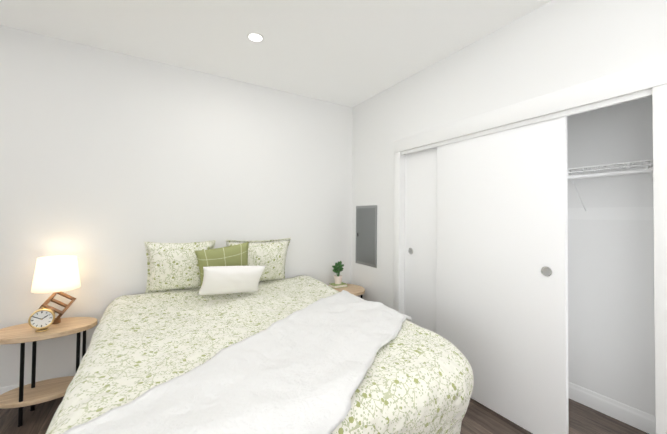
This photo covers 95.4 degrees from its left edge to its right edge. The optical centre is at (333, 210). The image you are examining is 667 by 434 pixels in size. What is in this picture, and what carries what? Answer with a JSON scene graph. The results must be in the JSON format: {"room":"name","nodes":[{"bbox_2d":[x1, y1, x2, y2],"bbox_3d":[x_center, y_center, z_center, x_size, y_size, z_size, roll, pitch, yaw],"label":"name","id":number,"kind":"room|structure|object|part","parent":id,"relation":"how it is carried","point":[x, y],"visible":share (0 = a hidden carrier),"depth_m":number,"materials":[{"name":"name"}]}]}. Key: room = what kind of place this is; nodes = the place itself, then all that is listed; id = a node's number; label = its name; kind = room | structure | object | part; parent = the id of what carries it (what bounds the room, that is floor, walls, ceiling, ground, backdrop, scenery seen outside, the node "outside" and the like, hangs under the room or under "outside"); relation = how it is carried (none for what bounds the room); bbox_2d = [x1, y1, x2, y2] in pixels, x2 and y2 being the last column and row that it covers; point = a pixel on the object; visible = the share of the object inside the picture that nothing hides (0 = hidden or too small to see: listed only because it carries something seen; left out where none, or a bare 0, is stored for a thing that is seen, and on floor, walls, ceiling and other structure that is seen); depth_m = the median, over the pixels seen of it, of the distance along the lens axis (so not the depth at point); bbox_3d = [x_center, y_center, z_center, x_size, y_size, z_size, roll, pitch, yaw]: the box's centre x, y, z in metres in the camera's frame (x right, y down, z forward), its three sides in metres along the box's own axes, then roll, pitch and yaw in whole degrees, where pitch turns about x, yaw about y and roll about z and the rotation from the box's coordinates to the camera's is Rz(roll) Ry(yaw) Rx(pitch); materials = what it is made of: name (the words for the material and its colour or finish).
{"room":"bedroom","nodes":[
{"label":"bedroom","id":0,"kind":"room"},
{"bbox_2d":[0,25,352,387],"bbox_3d":[-1.457,0.059,2.792,5.750,2.747,0.100,1,-1,-31],"label":"wall","id":1,"kind":"structure","parent":0,"point":[111,162],"depth_m":2.59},
{"bbox_2d":[0,373,75,394],"bbox_3d":[-1.795,1.352,2.506,4.670,0.140,0.016,1,-1,-31],"label":"baseboard","id":2,"kind":"structure","parent":1,"relation":"attached to","point":[3,389],"depth_m":2.20,"materials":[{"name":"white paint"}]},
{"bbox_2d":[0,0,551,106],"bbox_3d":[-0.163,-1.383,0.672,5.750,0.080,5.100,1,-1,-31],"label":"ceiling","id":3,"kind":"structure","parent":0,"point":[351,53],"depth_m":2.25,"materials":[{"name":"white paint"}]},
{"bbox_2d":[247,32,263,41],"bbox_3d":[-0.592,-1.311,2.301,0.124,0.008,0.124,1,-1,-31],"label":"recessed light","id":4,"kind":"object","parent":3,"relation":"in","point":[255,37],"visible":1,"depth_m":2.29,"materials":[{"name":"white plastic"}]},
{"bbox_2d":[0,396,648,433],"bbox_3d":[-0.195,1.433,0.615,5.750,0.060,5.100,1,-1,-31],"label":"floor","id":5,"kind":"structure","parent":0,"point":[479,418],"depth_m":2.06,"materials":[{"name":"brown wood"}]},
{"bbox_2d":[0,317,97,426],"bbox_3d":[-2.038,1.118,2.132,0.590,0.590,0.376,1,-1,-31],"label":"side table","id":6,"kind":"object","parent":5,"relation":"on","point":[22,395],"visible":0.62,"depth_m":2.08,"materials":[{"name":"brown wood"}]},
{"bbox_2d":[0,376,73,408],"bbox_3d":[-2.040,1.269,2.129,0.472,0.028,0.301,1,-1,-31],"label":"shelf","id":7,"kind":"object","parent":6,"relation":"attached to","point":[49,389],"depth_m":2.07,"materials":[{"name":"brown wood"}]},
{"bbox_2d":[28,307,54,331],"bbox_3d":[-1.984,0.740,2.068,0.134,0.161,0.070,1,-1,-31],"label":"clock","id":8,"kind":"object","parent":6,"relation":"on","point":[41,318],"visible":1,"depth_m":2.05,"materials":[{"name":"gold metal"}]},
{"bbox_2d":[31,255,80,323],"bbox_3d":[-2.024,0.583,2.217,0.270,0.480,0.270,1,-1,-31],"label":"lamp","id":9,"kind":"object","parent":6,"relation":"on","point":[55,275],"visible":0.96,"depth_m":2.14,"materials":[{"name":"white fabric"}]},
{"bbox_3d":[-2.022,0.459,2.220,0.270,0.230,0.270,1,-1,-31],"label":"lamp shade","id":10,"kind":"part","parent":9,"relation":"part of","materials":[{"name":"white"}]},
{"bbox_2d":[46,238,473,433],"bbox_3d":[-0.450,0.838,1.996,1.962,1.168,2.140,1,-1,-31],"label":"bed","id":11,"kind":"object","parent":5,"relation":"on","point":[205,337],"visible":1,"depth_m":1.46,"materials":[{"name":"white"}]},
{"bbox_2d":[62,290,410,433],"bbox_3d":[-0.303,1.028,1.743,1.962,0.696,1.560,1,-1,-31],"label":"throw","id":12,"kind":"object","parent":11,"relation":"on","point":[330,361],"depth_m":1.33,"materials":[{"name":"white fabric"}]},
{"bbox_2d":[328,284,364,297],"bbox_3d":[0.124,1.163,3.357,0.420,0.600,0.470,1,-1,-31],"label":"nightstand","id":13,"kind":"object","parent":5,"relation":"on","point":[356,290],"visible":0.08,"depth_m":3.30,"materials":[{"name":"brown wood"}]},
{"bbox_2d":[329,282,346,287],"bbox_3d":[0.052,0.846,3.423,0.170,0.031,0.120,1,-1,-31],"label":"book","id":14,"kind":"object","parent":13,"relation":"on","point":[334,285],"visible":0.9,"depth_m":3.39,"materials":[{"name":"green paper"}]},
{"bbox_2d":[332,261,343,283],"bbox_3d":[0.050,0.701,3.436,0.137,0.259,0.143,1,-1,-31],"label":"plant","id":15,"kind":"object","parent":14,"relation":"on","point":[338,268],"visible":1,"depth_m":3.40,"materials":[{"name":"green plant"}]},
{"bbox_2d":[351,0,666,308],"bbox_3d":[0.983,0.083,2.571,0.120,2.747,2.774,1,-1,-31],"label":"wall","id":16,"kind":"structure","parent":0,"point":[552,46],"depth_m":2.21,"materials":[{"name":"white paint"}]},
{"bbox_2d":[355,205,376,267],"bbox_3d":[0.367,0.287,3.465,0.016,0.680,0.391,1,-1,-31],"label":"electrical panel","id":17,"kind":"object","parent":16,"relation":"attached to","point":[366,235],"visible":1,"depth_m":3.44,"materials":[{"name":"grey metal"}]},
{"bbox_2d":[404,147,436,332],"bbox_3d":[0.962,0.441,2.610,0.038,2.024,0.954,1,-1,-31],"label":"closet door","id":18,"kind":"structure","parent":16,"relation":"in","point":[420,285],"depth_m":2.83,"materials":[{"name":"white paint"}]},
{"bbox_2d":[436,116,568,433],"bbox_3d":[1.147,0.435,2.218,0.038,2.024,0.954,1,-1,-31],"label":"closet door","id":19,"kind":"structure","parent":16,"relation":"in","point":[502,272],"depth_m":2.08,"materials":[{"name":"white paint"}]},
{"bbox_2d":[393,58,666,433],"bbox_3d":[1.152,0.369,2.254,0.142,2.165,1.945,1,-1,-31],"label":"trim","id":20,"kind":"structure","parent":16,"relation":"attached to","point":[641,81],"depth_m":1.65,"materials":[{"name":"white paint"}]},
{"bbox_2d":[567,96,655,416],"bbox_3d":[2.193,0.086,2.054,0.230,2.747,4.900,1,-1,-31],"label":"wall","id":21,"kind":"structure","parent":0,"point":[611,328],"depth_m":2.16,"materials":[{"name":"white paint"}]},
{"bbox_2d":[567,159,653,219],"bbox_3d":[1.387,-0.104,2.884,0.314,0.362,2.637,1,-1,-31],"label":"shelf","id":22,"kind":"object","parent":21,"relation":"attached to","point":[622,213],"visible":0.23,"depth_m":2.08,"materials":[{"name":"white metal"}]},
{"bbox_2d":[568,382,655,433],"bbox_3d":[1.498,1.409,2.929,0.016,0.120,2.654,1,-1,-31],"label":"baseboard","id":23,"kind":"structure","parent":21,"relation":"attached to","point":[632,416],"depth_m":2.13,"materials":[{"name":"white paint"}]}
]}

